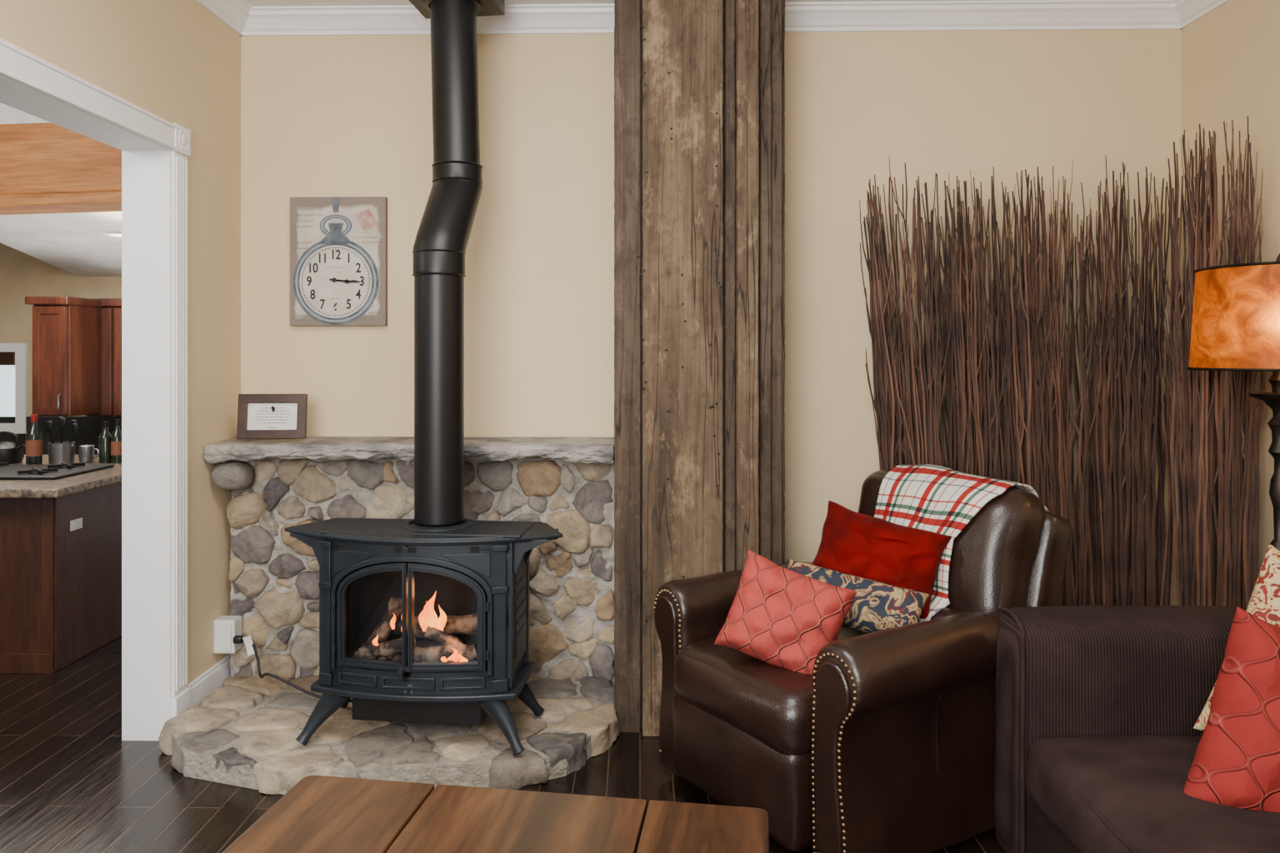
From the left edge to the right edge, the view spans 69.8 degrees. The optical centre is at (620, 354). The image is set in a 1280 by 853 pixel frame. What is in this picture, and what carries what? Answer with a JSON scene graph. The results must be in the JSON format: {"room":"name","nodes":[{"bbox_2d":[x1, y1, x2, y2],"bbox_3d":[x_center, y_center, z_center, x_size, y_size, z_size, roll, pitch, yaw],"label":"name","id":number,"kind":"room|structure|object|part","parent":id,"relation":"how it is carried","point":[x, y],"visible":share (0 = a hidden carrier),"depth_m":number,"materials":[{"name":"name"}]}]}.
{"room":"living room","nodes":[
{"label":"living room","id":0,"kind":"room"},
{"bbox_2d":[0,102,49,124],"bbox_3d":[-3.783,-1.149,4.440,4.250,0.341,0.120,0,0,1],"label":"ceiling","id":1,"kind":"structure","parent":0,"point":[8,115],"depth_m":4.36,"materials":[{"name":"paint"}]},
{"bbox_2d":[0,211,121,276],"bbox_3d":[-4.072,-1.600,5.336,4.417,2.145,1.900,0,0,1],"label":"ceiling","id":2,"kind":"structure","parent":0,"point":[76,243],"depth_m":5.45,"materials":[{"name":"paint"}]},
{"bbox_2d":[0,122,121,214],"bbox_3d":[-3.820,-0.849,4.366,4.100,0.391,0.230,-2,0,1],"label":"ceiling beam","id":3,"kind":"structure","parent":2,"relation":"attached to","point":[46,167],"depth_m":4.25,"materials":[{"name":"brown wood"}]},
{"bbox_2d":[103,231,121,237],"bbox_3d":[-2.711,-0.645,4.958,0.150,0.012,0.150,0,0,1],"label":"recessed light","id":4,"kind":"object","parent":2,"relation":"in","point":[107,233],"visible":0.63,"depth_m":4.90,"materials":[{"name":"beige"}]},
{"bbox_2d":[0,242,121,454],"bbox_3d":[-4.059,-0.516,6.326,4.434,3.632,0.120,0,0,1],"label":"wall","id":5,"kind":"structure","parent":0,"point":[22,275],"depth_m":6.28,"materials":[{"name":"paint"}]},
{"bbox_2d":[0,343,28,433],"bbox_3d":[-4.336,0.234,6.277,0.546,0.617,0.029,0,0,1],"label":"window","id":6,"kind":"structure","parent":5,"relation":"in","point":[13,378],"depth_m":6.26,"materials":[{"name":"white"}]},
{"bbox_2d":[0,351,14,364],"bbox_3d":[-4.337,0.031,6.249,0.416,0.090,0.025,0,0,1],"label":"blind","id":7,"kind":"object","parent":6,"relation":"attached to","point":[6,357],"visible":1,"depth_m":6.24,"materials":[{"name":"brown wood"}]},
{"bbox_3d":[-4.336,0.234,6.284,0.406,0.477,0.008,0,0,1],"label":"pane","id":8,"kind":"part","parent":6,"relation":"part of","materials":[{"name":"white glass"}]},
{"bbox_2d":[25,296,104,416],"bbox_3d":[-3.464,0.015,5.896,0.266,0.729,0.752,0,0,1],"label":"upper cabinet","id":9,"kind":"object","parent":5,"relation":"attached to","point":[67,331],"visible":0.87,"depth_m":5.56,"materials":[{"name":"brown wood"}]},
{"bbox_3d":[-3.461,0.040,5.551,0.204,0.657,0.010,0,0,1],"label":"door frame","id":10,"kind":"part","parent":9,"relation":"part of","materials":[{"name":"brown wood"}]},
{"bbox_3d":[-3.461,0.040,5.565,0.206,0.659,0.018,0,0,1],"label":"door","id":11,"kind":"part","parent":9,"relation":"part of","materials":[{"name":"brown wood"}]},
{"bbox_3d":[-3.389,0.290,5.531,0.010,0.108,0.026,0,0,1],"label":"handle","id":12,"kind":"part","parent":9,"relation":"part of","materials":[{"name":"metal"}]},
{"bbox_3d":[-3.464,-0.324,5.903,0.266,0.050,0.738,0,0,1],"label":"cornice","id":13,"kind":"part","parent":9,"relation":"part of","materials":[{"name":"brown wood"}]},
{"bbox_2d":[85,298,121,416],"bbox_3d":[-3.254,0.023,6.074,0.459,0.760,0.388,0,0,1],"label":"upper cabinet","id":14,"kind":"object","parent":5,"relation":"attached to","point":[111,314],"visible":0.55,"depth_m":5.89,"materials":[{"name":"brown wood"}]},
{"bbox_3d":[-3.363,0.048,5.899,0.168,0.688,0.010,0,0,1],"label":"door frame","id":15,"kind":"part","parent":14,"relation":"part of","materials":[{"name":"brown wood"}]},
{"bbox_3d":[-3.254,-0.332,6.074,0.459,0.050,0.388,0,0,1],"label":"cornice","id":16,"kind":"part","parent":14,"relation":"part of","materials":[{"name":"brown wood"}]},
{"bbox_3d":[-3.362,0.048,5.913,0.170,0.690,0.018,0,0,1],"label":"door","id":17,"kind":"part","parent":14,"relation":"part of","materials":[{"name":"brown wood"}]},
{"bbox_3d":[-3.153,0.048,5.894,0.208,0.688,0.010,0,0,1],"label":"door frame","id":18,"kind":"part","parent":14,"relation":"part of","materials":[{"name":"brown wood"}]},
{"bbox_2d":[0,0,240,684],"bbox_3d":[-1.633,-0.025,1.234,0.156,2.650,4.800,0,0,1],"label":"wall","id":19,"kind":"structure","parent":0,"point":[176,61],"depth_m":3.26,"materials":[{"name":"paint"}]},
{"bbox_2d":[0,75,171,740],"bbox_3d":[-1.613,0.300,2.268,0.164,2.000,1.667,0,0,1],"label":"trim","id":20,"kind":"structure","parent":19,"relation":"attached to","point":[146,164],"depth_m":3.08,"materials":[{"name":"white wood"}]},
{"bbox_2d":[0,38,190,720],"bbox_3d":[-1.520,0.261,2.309,0.028,2.078,1.753,0,0,1],"label":"trim","id":21,"kind":"structure","parent":19,"relation":"attached to","point":[18,65],"depth_m":3.09,"materials":[{"name":"white wood"}]},
{"bbox_2d":[187,655,230,707],"bbox_3d":[-1.503,1.228,3.358,0.014,0.145,0.348,0,0,1],"label":"baseboard","id":22,"kind":"structure","parent":19,"relation":"attached to","point":[204,685],"depth_m":3.34,"materials":[{"name":"white wood"}]},
{"bbox_2d":[196,0,251,35],"bbox_3d":[-1.518,-1.305,1.232,0.072,0.090,4.800,0,0,1],"label":"trim","id":23,"kind":"structure","parent":19,"relation":"attached to","point":[235,13],"depth_m":3.48,"materials":[{"name":"white wood"}]},
{"bbox_2d":[213,615,241,654],"bbox_3d":[-1.469,1.048,3.424,0.080,0.124,0.076,0,0,1],"label":"outlet box","id":24,"kind":"object","parent":19,"relation":"attached to","point":[225,627],"visible":1,"depth_m":3.39,"materials":[{"name":"white plastic"}]},
{"bbox_3d":[-1.469,1.048,3.389,0.060,0.100,0.006,0,0,1],"label":"plate","id":25,"kind":"part","parent":24,"relation":"part of","materials":[{"name":"white plastic"}]},
{"bbox_2d":[0,636,1007,852],"bbox_3d":[-2.070,1.350,2.644,8.750,0.100,7.600,0,0,1],"label":"floor","id":26,"kind":"structure","parent":0,"point":[70,782],"depth_m":2.77,"materials":[{"name":"brown wood"}]},
{"bbox_2d":[0,482,121,674],"bbox_3d":[-3.192,0.938,4.297,1.808,0.724,1.110,0,0,1],"label":"kitchen island","id":27,"kind":"object","parent":26,"relation":"on","point":[61,588],"visible":0.51,"depth_m":3.75,"materials":[{"name":"brown wood"}]},
{"bbox_2d":[0,455,121,498],"bbox_3d":[-3.177,0.554,4.272,1.920,0.042,1.240,0,0,1],"label":"island countertop","id":28,"kind":"structure","parent":27,"relation":"on","point":[64,487],"depth_m":3.80,"materials":[{"name":"stone"}]},
{"bbox_2d":[0,431,25,464],"bbox_3d":[-3.008,0.455,4.481,0.161,0.154,0.168,0,0,-36],"label":"kettle","id":29,"kind":"object","parent":28,"relation":"on","point":[11,452],"visible":0.96,"depth_m":4.46,"materials":[{"name":"black metal"}]},
{"bbox_3d":[-3.012,0.415,4.484,0.136,0.074,0.014,0,0,1],"label":"handle","id":30,"kind":"part","parent":29,"relation":"part of","materials":[{"name":"black metal"}]},
{"bbox_3d":[-2.930,0.464,4.465,0.064,0.057,0.026,0,0,19],"label":"spout","id":31,"kind":"part","parent":29,"relation":"part of","materials":[{"name":"black metal"}]},
{"bbox_2d":[25,415,42,464],"bbox_3d":[-2.822,0.412,4.410,0.069,0.240,0.069,0,0,1],"label":"bottle","id":32,"kind":"object","parent":28,"relation":"on","point":[33,436],"visible":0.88,"depth_m":4.39,"materials":[{"name":"green glass"}]},
{"bbox_2d":[0,462,113,479],"bbox_3d":[-2.720,0.518,4.102,0.660,0.029,0.440,0,0,1],"label":"cooktop","id":33,"kind":"object","parent":28,"relation":"in","point":[7,472],"visible":1,"depth_m":4.07,"materials":[{"name":"black metal"}]},
{"bbox_2d":[45,416,78,464],"bbox_3d":[-2.732,0.421,4.478,0.159,0.222,0.116,0,0,1],"label":"utensil crock","id":34,"kind":"object","parent":28,"relation":"on","point":[60,452],"visible":1,"depth_m":4.44,"materials":[{"name":"metal"}]},
{"bbox_2d":[78,444,99,463],"bbox_3d":[-2.619,0.490,4.501,0.088,0.085,0.072,0,0,35],"label":"mug","id":35,"kind":"object","parent":28,"relation":"on","point":[86,452],"visible":0.97,"depth_m":4.48,"materials":[{"name":"metal"}]},
{"bbox_2d":[99,421,111,463],"bbox_3d":[-2.530,0.432,4.504,0.060,0.200,0.060,0,0,1],"label":"bottle","id":36,"kind":"object","parent":28,"relation":"on","point":[105,437],"visible":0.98,"depth_m":4.48,"materials":[{"name":"green glass"}]},
{"bbox_2d":[110,419,121,463],"bbox_3d":[-2.472,0.427,4.503,0.057,0.210,0.057,0,0,1],"label":"bottle","id":37,"kind":"object","parent":28,"relation":"on","point":[116,439],"visible":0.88,"depth_m":4.48,"materials":[{"name":"green glass"}]},
{"bbox_2d":[70,517,82,531],"bbox_3d":[-2.300,0.720,3.873,0.009,0.044,0.080,0,0,1],"label":"wall switch","id":38,"kind":"object","parent":27,"relation":"attached to","point":[75,524],"visible":1,"depth_m":3.87,"materials":[{"name":"white plastic"}]},
{"bbox_2d":[74,520,80,528],"bbox_3d":[-2.296,0.720,3.873,0.003,0.024,0.040,0,0,1],"label":"socket","id":39,"kind":"object","parent":38,"relation":"attached to","point":[77,523],"depth_m":3.88,"materials":[{"name":"white plastic"}]},
{"bbox_2d":[160,675,620,794],"bbox_3d":[-0.755,1.255,3.081,1.515,0.102,0.817,0,0,1],"label":"stone hearth","id":40,"kind":"object","parent":26,"relation":"on","point":[244,733],"visible":0.68,"depth_m":2.90,"materials":[{"name":"beige stone"}]},
{"bbox_2d":[232,635,352,702],"bbox_3d":[-1.147,1.116,3.240,0.646,0.176,0.101,0,0,23],"label":"power cord","id":41,"kind":"object","parent":40,"relation":"on","point":[249,643],"visible":0.8,"depth_m":3.33,"materials":[{"name":"black rubber"}]},
{"bbox_2d":[284,517,563,756],"bbox_3d":[-0.636,0.885,2.947,0.917,0.666,0.383,0,0,6],"label":"wood stove","id":42,"kind":"object","parent":40,"relation":"on","point":[421,623],"visible":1,"depth_m":2.85,"materials":[{"name":"metal"}]},
{"bbox_3d":[-0.931,1.127,2.866,0.160,0.182,0.067,0,0,-20],"label":"leg","id":43,"kind":"part","parent":42,"relation":"part of","materials":[{"name":"metal"}]},
{"bbox_3d":[-0.902,1.127,3.129,0.160,0.182,0.067,0,0,33],"label":"leg","id":44,"kind":"part","parent":42,"relation":"part of","materials":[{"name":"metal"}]},
{"bbox_3d":[-0.770,0.804,2.829,0.238,0.333,0.036,0,0,15],"label":"door","id":45,"kind":"part","parent":42,"relation":"part of","materials":[{"name":"metal"}]},
{"bbox_3d":[-0.636,0.573,2.946,0.917,0.023,0.335,0,0,6],"label":"plate","id":46,"kind":"part","parent":42,"relation":"part of","materials":[{"name":"metal"}]},
{"bbox_3d":[-0.635,0.810,2.956,0.632,0.453,0.336,0,0,6],"label":"moulding","id":47,"kind":"part","parent":42,"relation":"part of","materials":[{"name":"metal"}]},
{"bbox_3d":[-0.611,0.558,2.986,0.640,0.013,0.280,0,0,6],"label":"griddle plate","id":48,"kind":"part","parent":42,"relation":"part of","materials":[{"name":"metal"}]},
{"bbox_3d":[-0.530,0.804,2.803,0.238,0.333,0.036,0,0,-2],"label":"door","id":49,"kind":"part","parent":42,"relation":"part of","materials":[{"name":"metal"}]},
{"bbox_2d":[408,0,504,524],"bbox_3d":[-0.597,-0.401,3.155,0.300,1.904,0.417,0,0,7],"label":"pipe","id":50,"kind":"object","parent":42,"relation":"on","point":[443,233],"visible":1,"depth_m":3.00,"materials":[{"name":"black metal"}]},
{"bbox_3d":[-0.590,-1.290,3.213,0.300,0.110,0.300,0,0,7],"label":"ceiling plate","id":51,"kind":"part","parent":50,"relation":"part of","materials":[{"name":"black metal"}]},
{"bbox_3d":[-0.365,1.127,2.804,0.160,0.182,0.067,0,0,33],"label":"leg","id":52,"kind":"part","parent":42,"relation":"part of","materials":[{"name":"metal"}]},
{"bbox_3d":[-0.336,1.127,3.067,0.160,0.182,0.067,0,0,-20],"label":"leg","id":53,"kind":"part","parent":42,"relation":"part of","materials":[{"name":"metal"}]},
{"bbox_2d":[212,458,614,684],"bbox_3d":[-0.761,0.841,3.469,1.492,0.918,0.293,0,0,1],"label":"stone wall","id":54,"kind":"structure","parent":26,"relation":"on","point":[273,585],"depth_m":3.45,"materials":[{"name":"beige stone"}]},
{"bbox_2d":[203,436,614,464],"bbox_3d":[-0.760,0.363,3.438,1.482,0.083,0.348,0,0,1],"label":"mantel shelf","id":55,"kind":"object","parent":54,"relation":"on","point":[546,451],"visible":0.85,"depth_m":3.30,"materials":[{"name":"grey stone"}]},
{"bbox_2d":[236,394,307,439],"bbox_3d":[-1.304,0.234,3.454,0.252,0.170,0.087,0,0,-3],"label":"picture frame","id":56,"kind":"object","parent":55,"relation":"on","point":[259,416],"visible":1,"depth_m":3.43,"materials":[{"name":"brown wood"}]},
{"bbox_2d":[222,775,769,852],"bbox_3d":[-0.239,1.075,1.399,0.924,0.450,0.785,0,0,9],"label":"coffee table","id":57,"kind":"object","parent":26,"relation":"on","point":[320,814],"visible":1,"depth_m":1.66,"materials":[{"name":"brown wood"}]},
{"bbox_2d":[614,0,784,736],"bbox_3d":[0.278,-0.025,3.351,0.597,2.649,0.481,0,0,1],"label":"column","id":58,"kind":"structure","parent":26,"relation":"on","point":[699,85],"depth_m":3.12,"materials":[{"name":"brown wood"}]},
{"bbox_2d":[653,469,1072,852],"bbox_3d":[0.725,0.843,2.752,1.094,0.912,0.878,0,0,-32],"label":"recliner","id":59,"kind":"object","parent":26,"relation":"on","point":[887,745],"visible":0.69,"depth_m":2.37,"materials":[{"name":"brown leather"}]},
{"bbox_3d":[0.138,0.975,2.799,0.014,0.469,0.115,0,0,-32],"label":"arm panel","id":60,"kind":"part","parent":59,"relation":"part of","materials":[{"name":"brown leather"}]},
{"bbox_3d":[0.141,0.979,2.800,0.005,0.519,0.150,0,0,-32],"label":"nailhead trim","id":61,"kind":"part","parent":59,"relation":"part of","materials":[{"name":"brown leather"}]},
{"bbox_3d":[0.509,0.984,3.028,0.862,0.566,0.179,0,0,-32],"label":"arm","id":62,"kind":"part","parent":59,"relation":"part of","materials":[{"name":"brown leather"}]},
{"bbox_3d":[0.324,1.110,2.500,0.145,0.264,0.539,0,0,-32],"label":"footrest panel","id":63,"kind":"part","parent":59,"relation":"part of","materials":[{"name":"brown leather"}]},
{"bbox_2d":[673,626,864,752],"bbox_3d":[0.559,0.934,2.647,0.693,0.223,0.553,0,0,-32],"label":"seat cushion","id":64,"kind":"object","parent":59,"relation":"on","point":[733,701],"depth_m":2.44,"materials":[{"name":"brown leather"}]},
{"bbox_2d":[715,550,857,672],"bbox_3d":[0.452,0.724,2.515,0.378,0.344,0.213,0,0,22],"label":"throw pillow","id":65,"kind":"object","parent":59,"relation":"on","point":[781,617],"visible":0.81,"depth_m":2.44,"materials":[{"name":"pink fabric"}]},
{"bbox_3d":[0.508,0.975,2.203,0.014,0.469,0.115,0,0,-32],"label":"arm panel","id":66,"kind":"part","parent":59,"relation":"part of","materials":[{"name":"brown leather"}]},
{"bbox_3d":[0.510,0.979,2.204,0.005,0.519,0.150,0,0,-32],"label":"nailhead trim","id":67,"kind":"part","parent":59,"relation":"part of","materials":[{"name":"gold metal"}]},
{"bbox_2d":[786,558,929,634],"bbox_3d":[0.664,0.717,2.657,0.431,0.195,0.143,0,0,25],"label":"throw pillow","id":68,"kind":"object","parent":59,"relation":"on","point":[877,606],"visible":0.48,"depth_m":2.59,"materials":[{"name":"blue fabric"}]},
{"bbox_3d":[0.878,0.982,2.434,0.862,0.570,0.178,0,0,-32],"label":"arm","id":69,"kind":"part","parent":59,"relation":"part of","materials":[{"name":"brown leather"}]},
{"bbox_3d":[0.998,0.680,2.919,0.348,0.586,0.647,0,0,-32],"label":"backrest","id":70,"kind":"part","parent":59,"relation":"part of","materials":[{"name":"brown leather"}]},
{"bbox_2d":[874,463,1049,621],"bbox_3d":[1.007,0.579,2.883,0.507,0.421,0.441,0,0,-32],"label":"plaid throw blanket","id":71,"kind":"object","parent":59,"relation":"on","point":[943,502],"visible":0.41,"depth_m":2.83,"materials":[{"name":"fabric"}]},
{"bbox_2d":[812,500,950,618],"bbox_3d":[0.774,0.622,2.774,0.413,0.323,0.219,0,0,27],"label":"throw pillow","id":72,"kind":"object","parent":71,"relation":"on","point":[854,542],"visible":0.69,"depth_m":2.72,"materials":[{"name":"red fabric"}]},
{"bbox_2d":[860,155,955,474],"bbox_3d":[1.075,0.288,3.378,0.346,2.017,0.201,0,0,1],"label":"bundle","id":73,"kind":"object","parent":26,"relation":"on","point":[929,439],"visible":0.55,"depth_m":3.33,"materials":[{"name":"brown plant"}]},
{"bbox_2d":[935,166,1030,483],"bbox_3d":[1.329,0.302,3.403,0.318,1.989,0.205,0,0,1],"label":"bundle","id":74,"kind":"object","parent":26,"relation":"on","point":[970,444],"visible":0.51,"depth_m":3.36,"materials":[{"name":"brown plant"}]},
{"bbox_2d":[991,165,1100,606],"bbox_3d":[1.569,0.283,3.366,0.346,2.026,0.215,0,0,1],"label":"bundle","id":75,"kind":"object","parent":26,"relation":"on","point":[1051,478],"visible":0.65,"depth_m":3.33,"materials":[{"name":"brown plant"}]},
{"bbox_2d":[1067,155,1180,606],"bbox_3d":[1.870,0.290,3.379,0.390,2.013,0.214,0,0,7],"label":"bundle","id":76,"kind":"object","parent":26,"relation":"on","point":[1127,577],"visible":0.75,"depth_m":3.35,"materials":[{"name":"brown plant"}]},
{"bbox_2d":[995,605,1279,852],"bbox_3d":[1.448,0.884,1.341,1.078,0.830,2.099,0,0,2],"label":"sofa","id":77,"kind":"object","parent":26,"relation":"on","point":[1098,708],"visible":0.88,"depth_m":2.17,"materials":[{"name":"brown fabric"}]},
{"bbox_2d":[1025,735,1279,852],"bbox_3d":[1.287,0.976,1.748,0.720,0.204,0.874,0,0,2],"label":"seat cushion","id":78,"kind":"object","parent":77,"relation":"on","point":[1087,794],"depth_m":1.88,"materials":[{"name":"brown fabric"}]},
{"bbox_2d":[1184,606,1279,814],"bbox_3d":[1.372,0.774,1.835,0.496,0.510,0.235,0,0,9],"label":"sofa pillow","id":79,"kind":"object","parent":77,"relation":"on","point":[1236,762],"visible":0.88,"depth_m":1.80,"materials":[{"name":"red fabric"}]},
{"bbox_2d":[1193,544,1279,730],"bbox_3d":[1.513,0.697,1.980,0.526,0.551,0.161,0,0,10],"label":"sofa pillow","id":80,"kind":"object","parent":77,"relation":"on","point":[1264,603],"visible":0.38,"depth_m":2.00,"materials":[{"name":"beige fabric"}]},
{"bbox_2d":[1160,115,1272,607],"bbox_3d":[1.977,0.260,3.031,0.319,2.072,0.221,0,0,8],"label":"bundle","id":81,"kind":"object","parent":26,"relation":"on","point":[1212,502],"visible":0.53,"depth_m":3.01,"materials":[{"name":"brown plant"}]},
{"bbox_2d":[1186,253,1279,550],"bbox_3d":[1.885,0.505,2.621,0.453,1.590,0.453,0,0,1],"label":"floor lamp","id":82,"kind":"object","parent":26,"relation":"on","point":[1236,321],"visible":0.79,"depth_m":2.54,"materials":[{"name":"brown metal"}]},
{"bbox_3d":[1.885,-0.101,2.621,0.444,0.288,0.444,0,0,1],"label":"lamp shade","id":83,"kind":"part","parent":82,"relation":"part of","materials":[{"name":"orange glass"}]},
{"bbox_2d":[245,0,1002,6],"bbox_3d":[0.281,-1.400,1.254,3.990,0.100,4.920,0,0,1],"label":"ceiling","id":84,"kind":"structure","parent":0,"point":[252,2],"depth_m":3.52,"materials":[{"name":"paint"}]},
{"bbox_2d":[240,29,1181,606],"bbox_3d":[0.332,-0.025,3.654,3.990,2.650,0.120,0,0,1],"label":"wall","id":85,"kind":"structure","parent":0,"point":[347,115],"depth_m":3.60,"materials":[{"name":"paint"}]},
{"bbox_2d":[290,196,387,325],"bbox_3d":[-1.111,-0.364,3.603,0.380,0.506,0.037,0,0,1],"label":"wall clock","id":86,"kind":"object","parent":85,"relation":"attached to","point":[338,245],"visible":1,"depth_m":3.59,"materials":[{"name":"paper"}]},
{"bbox_3d":[-1.117,-0.522,3.593,0.140,0.182,0.002,0,0,1],"label":"crown","id":87,"kind":"part","parent":86,"relation":"part of","materials":[{"name":"grey metal"}]},
{"bbox_2d":[240,0,1182,35],"bbox_3d":[0.335,-1.305,3.558,3.680,0.090,0.072,0,0,1],"label":"trim","id":88,"kind":"structure","parent":85,"relation":"attached to","point":[1004,15],"depth_m":3.55,"materials":[{"name":"white wood"}]},
{"bbox_2d":[1181,0,1279,607],"bbox_3d":[2.200,-0.025,1.154,0.150,2.650,4.800,0,0,1],"label":"wall","id":89,"kind":"structure","parent":0,"point":[1231,54],"depth_m":3.17,"materials":[{"name":"paint"}]},
{"bbox_2d":[1173,0,1229,29],"bbox_3d":[2.089,-1.305,1.157,0.072,0.090,4.800,0,0,1],"label":"trim","id":90,"kind":"structure","parent":89,"relation":"attached to","point":[1188,12],"depth_m":3.44,"materials":[{"name":"white wood"}]}
]}

